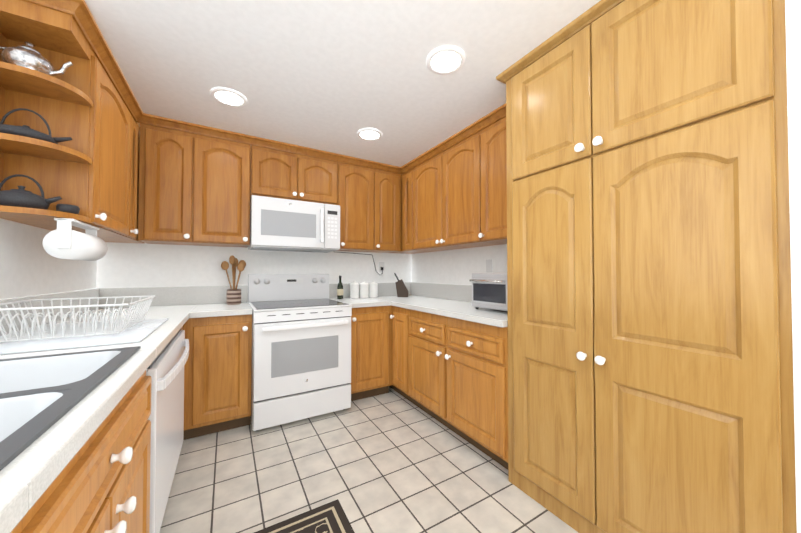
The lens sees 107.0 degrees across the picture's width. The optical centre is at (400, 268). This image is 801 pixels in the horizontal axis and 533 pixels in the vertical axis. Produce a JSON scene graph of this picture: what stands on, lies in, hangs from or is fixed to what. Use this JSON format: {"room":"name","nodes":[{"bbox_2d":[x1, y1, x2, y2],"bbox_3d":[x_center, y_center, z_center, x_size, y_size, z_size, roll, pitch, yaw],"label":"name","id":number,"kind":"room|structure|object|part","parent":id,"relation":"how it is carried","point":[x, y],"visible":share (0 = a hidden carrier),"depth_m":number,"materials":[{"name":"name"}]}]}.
{"room":"kitchen","nodes":[
{"label":"kitchen","id":0,"kind":"room"},
{"bbox_2d":[0,218,96,299],"bbox_3d":[-1.206,0.020,0.260,0.100,2.340,4.600,1,-1,-30],"label":"wall","id":1,"kind":"structure","parent":0,"point":[30,265],"depth_m":1.52,"materials":[{"name":"paint"}]},
{"bbox_2d":[0,0,92,222],"bbox_3d":[-1.565,-0.651,1.274,0.289,0.865,0.204,1,-1,-30],"label":"shelf","id":2,"kind":"object","parent":1,"relation":"attached to","point":[22,21],"visible":0.96,"depth_m":1.26,"materials":[{"name":"brown wood"}]},
{"bbox_2d":[0,174,61,209],"bbox_3d":[-1.579,-0.319,1.258,0.196,0.151,0.156,1,-1,-30],"label":"teapot","id":3,"kind":"object","parent":2,"relation":"on","point":[20,196],"visible":0.92,"depth_m":1.22,"materials":[{"name":"black metal"}]},
{"bbox_2d":[0,108,71,143],"bbox_3d":[-1.568,-0.603,1.270,0.227,0.149,0.180,1,-1,-30],"label":"teapot","id":4,"kind":"object","parent":2,"relation":"on","point":[25,130],"visible":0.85,"depth_m":1.23,"materials":[{"name":"black metal"}]},
{"bbox_2d":[0,42,72,75],"bbox_3d":[-1.574,-0.885,1.271,0.240,0.154,0.144,1,-1,-30],"label":"teapot","id":5,"kind":"object","parent":2,"relation":"on","point":[28,55],"visible":0.65,"depth_m":1.23,"materials":[{"name":"silver metal"}]},
{"bbox_2d":[56,204,79,213],"bbox_3d":[-1.509,-0.263,1.345,0.074,0.042,0.074,1,-1,-30],"label":"tea cup","id":6,"kind":"object","parent":2,"relation":"on","point":[68,208],"visible":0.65,"depth_m":1.32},
{"bbox_2d":[1,39,144,243],"bbox_3d":[-1.888,-0.641,1.870,0.335,0.865,1.147,1,-1,-30],"label":"upper cabinet","id":7,"kind":"object","parent":1,"relation":"attached to","point":[102,190],"visible":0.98,"depth_m":1.43,"materials":[{"name":"brown wood"}]},
{"bbox_2d":[43,218,107,260],"bbox_3d":[-1.532,-0.126,1.411,0.132,0.176,0.308,1,-1,-30],"label":"paper towel holder","id":8,"kind":"object","parent":7,"relation":"attached to","point":[63,240],"visible":1,"depth_m":1.30,"materials":[{"name":"white plastic"}]},
{"bbox_2d":[97,242,410,302],"bbox_3d":[-1.120,0.066,3.034,3.055,2.340,0.100,1,-1,-30],"label":"wall","id":9,"kind":"structure","parent":0,"point":[128,265],"depth_m":2.67,"materials":[{"name":"paint"}]},
{"bbox_2d":[138,123,250,247],"bbox_3d":[-1.657,-0.631,2.452,0.724,0.865,0.375,1,-1,-30],"label":"upper cabinet","id":10,"kind":"object","parent":9,"relation":"attached to","point":[194,189],"visible":1,"depth_m":2.31,"materials":[{"name":"brown wood"}]},
{"bbox_2d":[250,145,337,204],"bbox_3d":[-1.013,-0.838,2.833,0.762,0.440,0.375,1,-1,-30],"label":"upper cabinet","id":11,"kind":"object","parent":9,"relation":"attached to","point":[274,173],"visible":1,"depth_m":2.68,"materials":[{"name":"brown wood"}]},
{"bbox_2d":[248,195,339,252],"bbox_3d":[-0.991,-0.386,2.789,0.758,0.434,0.456,1,-1,-30],"label":"over-the-range microwave","id":12,"kind":"object","parent":11,"relation":"attached to","point":[278,224],"visible":1,"depth_m":2.62,"materials":[{"name":"white"}]},
{"bbox_2d":[339,252,383,274],"bbox_3d":[-0.457,-0.045,3.347,0.629,0.259,0.032,1,-1,-30],"label":"electrical outlet","id":13,"kind":"object","parent":9,"relation":"attached to","point":[381,266],"visible":0.98,"depth_m":3.48,"materials":[{"name":"white plastic"}]},
{"bbox_2d":[337,162,400,252],"bbox_3d":[-0.371,-0.619,3.206,0.717,0.865,0.375,1,-1,-30],"label":"upper cabinet","id":14,"kind":"object","parent":9,"relation":"attached to","point":[369,201],"visible":0.96,"depth_m":3.06,"materials":[{"name":"brown wood"}]},
{"bbox_2d":[85,0,600,166],"bbox_3d":[0.068,-1.177,1.027,3.055,0.080,4.800,1,-1,-30],"label":"ceiling","id":15,"kind":"structure","parent":0,"point":[334,76],"depth_m":1.62,"materials":[{"name":"paint"}]},
{"bbox_2d":[56,0,147,123],"bbox_3d":[-1.610,-1.097,1.669,0.050,0.057,1.015,1,-1,-30],"label":"crown molding","id":16,"kind":"structure","parent":15,"relation":"attached to","point":[80,13],"depth_m":1.49,"materials":[{"name":"brown wood"}]},
{"bbox_2d":[210,87,246,106],"bbox_3d":[-1.123,-1.115,1.945,0.210,0.012,0.210,1,-1,-30],"label":"recessed light","id":17,"kind":"object","parent":15,"relation":"in","point":[229,97],"visible":1,"depth_m":1.93,"materials":[{"name":"white plastic"}]},
{"bbox_2d":[135,114,403,173],"bbox_3d":[-0.937,-1.080,2.703,2.255,0.057,0.050,1,-1,-30],"label":"crown molding","id":18,"kind":"structure","parent":15,"relation":"attached to","point":[153,120],"depth_m":2.55,"materials":[{"name":"brown wood"}]},
{"bbox_2d":[357,128,381,140],"bbox_3d":[-0.256,-1.107,2.465,0.210,0.012,0.210,1,-1,-30],"label":"recessed light","id":19,"kind":"object","parent":15,"relation":"in","point":[370,134],"visible":1,"depth_m":2.46,"materials":[{"name":"white plastic"}]},
{"bbox_2d":[426,46,465,74],"bbox_3d":[0.245,-1.121,1.609,0.210,0.012,0.210,1,-1,-30],"label":"recessed light","id":20,"kind":"object","parent":15,"relation":"in","point":[442,60],"visible":1,"depth_m":1.60,"materials":[{"name":"white plastic"}]},
{"bbox_2d":[400,103,505,172],"bbox_3d":[0.436,-1.083,2.538,0.050,0.057,1.581,1,-1,-30],"label":"crown molding","id":21,"kind":"structure","parent":15,"relation":"attached to","point":[499,113],"depth_m":2.44,"materials":[{"name":"brown wood"}]},
{"bbox_2d":[160,387,577,532],"bbox_3d":[0.068,1.242,0.987,3.055,0.080,4.800,1,-1,-30],"label":"floor","id":22,"kind":"structure","parent":0,"point":[392,461],"depth_m":1.70,"materials":[{"name":"tile"}]},
{"bbox_2d":[11,371,151,532],"bbox_3d":[-0.958,0.759,0.577,0.655,0.872,0.920,1,-1,-30],"label":"base cabinet","id":23,"kind":"object","parent":22,"relation":"on","point":[100,483],"visible":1,"depth_m":0.72,"materials":[{"name":"brown wood"}]},
{"bbox_3d":[-0.692,0.469,0.737,0.038,0.039,0.039,1,-1,-30],"label":"knob","id":24,"kind":"part","parent":23,"relation":"part of","materials":[{"name":"white ceramic"}]},
{"bbox_2d":[146,329,188,532],"bbox_3d":[-1.396,0.771,1.377,0.654,0.865,0.896,1,-1,-30],"label":"dishwasher","id":25,"kind":"object","parent":22,"relation":"on","point":[165,370],"visible":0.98,"depth_m":1.31,"materials":[{"name":"white plastic"}]},
{"bbox_2d":[183,314,251,439],"bbox_3d":[-1.456,0.789,2.384,0.427,0.872,0.655,1,-1,-30],"label":"base cabinet","id":26,"kind":"object","parent":22,"relation":"on","point":[217,379],"visible":0.96,"depth_m":2.14,"materials":[{"name":"brown wood"}]},
{"bbox_2d":[248,274,351,430],"bbox_3d":[-0.911,0.641,2.636,0.760,1.174,0.772,1,-1,-30],"label":"range","id":27,"kind":"object","parent":22,"relation":"on","point":[301,346],"visible":1,"depth_m":2.37,"materials":[{"name":"white metal"}]},
{"bbox_2d":[254,499,354,532],"bbox_3d":[-0.269,1.194,0.807,0.650,0.009,1.330,1,-1,-30],"label":"rug","id":28,"kind":"object","parent":22,"relation":"on","point":[330,517],"visible":1,"depth_m":1.40,"materials":[{"name":"brown fabric"}]},
{"bbox_2d":[350,306,391,400],"bbox_3d":[-0.413,0.799,2.995,0.460,0.872,0.655,1,-1,-30],"label":"base cabinet","id":29,"kind":"object","parent":22,"relation":"on","point":[371,351],"visible":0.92,"depth_m":2.76,"materials":[{"name":"brown wood"}]},
{"bbox_2d":[389,306,415,404],"bbox_3d":[0.081,0.802,3.142,0.655,0.872,0.902,1,-1,-30],"label":"base cabinet","id":30,"kind":"object","parent":22,"relation":"on","point":[399,316],"visible":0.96,"depth_m":2.73,"materials":[{"name":"brown wood"}]},
{"bbox_2d":[408,309,455,432],"bbox_3d":[0.443,0.792,2.526,0.655,0.872,0.523,1,-1,-30],"label":"base cabinet","id":31,"kind":"object","parent":22,"relation":"on","point":[427,365],"visible":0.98,"depth_m":2.35,"materials":[{"name":"brown wood"}]},
{"bbox_2d":[445,317,507,469],"bbox_3d":[0.712,0.784,2.067,0.655,0.872,0.537,1,-1,-30],"label":"base cabinet","id":32,"kind":"object","parent":22,"relation":"on","point":[476,356],"visible":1,"depth_m":1.88,"materials":[{"name":"brown wood"}]},
{"bbox_2d":[506,0,796,532],"bbox_3d":[1.101,0.041,1.415,0.655,2.336,0.999,1,-1,-30],"label":"pantry","id":33,"kind":"object","parent":22,"relation":"on","point":[650,351],"visible":1,"depth_m":1.11,"materials":[{"name":"brown wood"}]},
{"bbox_3d":[-0.421,0.744,-0.340,0.655,0.872,1.200,1,-1,-30],"label":"base cabinet","id":34,"kind":"object","parent":22,"relation":"on","visible":0},
{"bbox_2d":[0,286,195,532],"bbox_3d":[-0.951,0.284,0.578,0.660,0.316,4.297,1,-1,-30],"label":"countertop","id":35,"kind":"structure","parent":34,"relation":"on","point":[57,407],"depth_m":0.72,"materials":[{"name":"white stone"}]},
{"bbox_2d":[0,346,140,470],"bbox_3d":[-0.947,0.357,0.578,0.512,0.170,0.836,1,-1,-30],"label":"sink","id":36,"kind":"object","parent":35,"relation":"in","point":[38,394],"depth_m":0.67,"materials":[{"name":"white ceramic"}]},
{"bbox_2d":[0,318,168,354],"bbox_3d":[-1.420,0.289,1.313,0.540,0.006,0.680,1,-1,-30],"label":"mat","id":37,"kind":"object","parent":35,"relation":"on","point":[140,331],"visible":0.69,"depth_m":1.15,"materials":[{"name":"grey plastic"}]},
{"bbox_2d":[0,295,155,341],"bbox_3d":[-1.455,0.212,1.334,0.468,0.127,0.518,1,-1,-30],"label":"dish rack","id":38,"kind":"object","parent":37,"relation":"on","point":[95,326],"visible":1,"depth_m":1.27,"materials":[{"name":"white plastic"}]},
{"bbox_2d":[196,285,251,317],"bbox_3d":[-1.434,0.255,2.416,0.365,0.195,0.637,1,-1,-30],"label":"countertop","id":39,"kind":"structure","parent":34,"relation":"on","point":[210,300],"depth_m":2.57,"materials":[{"name":"white stone"}]},
{"bbox_2d":[221,255,245,304],"bbox_3d":[-1.449,0.102,2.575,0.192,0.422,0.131,1,-1,-30],"label":"utensil crock","id":40,"kind":"object","parent":39,"relation":"on","point":[234,296],"visible":1,"depth_m":2.55,"materials":[{"name":"brown wood"}]},
{"bbox_2d":[329,283,387,307],"bbox_3d":[-0.444,0.264,2.997,0.399,0.195,0.637,1,-1,-30],"label":"countertop","id":41,"kind":"structure","parent":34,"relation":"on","point":[382,299],"depth_m":3.16,"materials":[{"name":"white stone"}]},
{"bbox_2d":[337,276,342,298],"bbox_3d":[-0.626,0.200,3.078,0.063,0.243,0.063,1,-1,-30],"label":"wine bottle","id":42,"kind":"object","parent":41,"relation":"on","point":[340,290],"visible":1,"depth_m":3.05,"materials":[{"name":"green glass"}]},
{"bbox_2d":[350,281,358,298],"bbox_3d":[-0.494,0.230,3.195,0.104,0.188,0.104,1,-1,-30],"label":"canister","id":43,"kind":"object","parent":41,"relation":"on","point":[354,290],"visible":1,"depth_m":3.15,"materials":[{"name":"white ceramic"}]},
{"bbox_2d":[360,281,368,297],"bbox_3d":[-0.398,0.231,3.252,0.104,0.188,0.104,1,-1,-30],"label":"canister","id":44,"kind":"object","parent":41,"relation":"on","point":[364,289],"visible":1,"depth_m":3.21,"materials":[{"name":"white ceramic"}]},
{"bbox_2d":[369,280,377,297],"bbox_3d":[-0.301,0.232,3.308,0.104,0.188,0.104,1,-1,-30],"label":"canister","id":45,"kind":"object","parent":41,"relation":"on","point":[373,289],"visible":1,"depth_m":3.27,"materials":[{"name":"white ceramic"}]},
{"bbox_2d":[388,282,507,327],"bbox_3d":[0.348,0.259,2.691,0.659,0.195,1.966,1,-1,-30],"label":"countertop","id":46,"kind":"structure","parent":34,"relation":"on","point":[448,300],"depth_m":2.73,"materials":[{"name":"white stone"}]},
{"bbox_2d":[394,273,408,296],"bbox_3d":[0.010,0.190,3.360,0.161,0.273,0.090,0,-1,5],"label":"knife block","id":47,"kind":"object","parent":46,"relation":"on","point":[402,289],"visible":1,"depth_m":3.31,"materials":[{"name":"brown wood"}]},
{"bbox_2d":[469,273,506,310],"bbox_3d":[0.786,0.171,2.121,0.418,0.270,0.460,1,-1,-30],"label":"toaster oven","id":48,"kind":"object","parent":46,"relation":"on","point":[489,290],"visible":0.4,"depth_m":2.07,"materials":[{"name":"silver metal"}]},
{"bbox_2d":[411,244,506,284],"bbox_3d":[1.343,0.045,1.754,0.100,2.340,4.600,1,-1,-30],"label":"wall","id":49,"kind":"structure","parent":0,"point":[457,266],"depth_m":2.99,"materials":[{"name":"paint"}]},
{"bbox_2d":[391,168,434,253],"bbox_3d":[0.129,-0.616,3.398,0.337,0.865,0.549,1,-1,-30],"label":"upper cabinet","id":50,"kind":"object","parent":49,"relation":"attached to","point":[406,212],"visible":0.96,"depth_m":3.19,"materials":[{"name":"brown wood"}]},
{"bbox_2d":[413,131,506,250],"bbox_3d":[0.492,-0.626,2.742,0.375,0.865,0.946,1,-1,-30],"label":"upper cabinet","id":51,"kind":"object","parent":49,"relation":"attached to","point":[447,199],"visible":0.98,"depth_m":2.58,"materials":[{"name":"brown wood"}]},
{"bbox_2d":[486,259,492,271],"bbox_3d":[0.780,-0.020,2.608,0.008,0.114,0.070,1,-1,-30],"label":"electrical outlet","id":52,"kind":"object","parent":49,"relation":"attached to","point":[488,265],"visible":1,"depth_m":2.60,"materials":[{"name":"white plastic"}]},
{"bbox_2d":[478,117,506,242],"bbox_3d":[0.850,-0.637,2.131,0.375,0.865,0.467,1,-1,-30],"label":"upper cabinet","id":53,"kind":"object","parent":49,"relation":"attached to","point":[493,146],"visible":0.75,"depth_m":2.14,"materials":[{"name":"brown wood"}]},
{"bbox_2d":[785,0,800,532],"bbox_3d":[1.773,0.020,0.283,0.645,2.340,1.627,1,-1,-30],"label":"wall","id":54,"kind":"structure","parent":0,"point":[793,31],"depth_m":0.82,"materials":[{"name":"paint"}]},
{"bbox_2d":[496,0,623,83],"bbox_3d":[0.841,-1.112,1.305,0.040,0.039,1.039,1,-1,-30],"label":"crown molding","id":55,"kind":"structure","parent":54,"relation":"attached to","point":[602,7],"depth_m":1.42,"materials":[{"name":"brown wood"}]}
]}

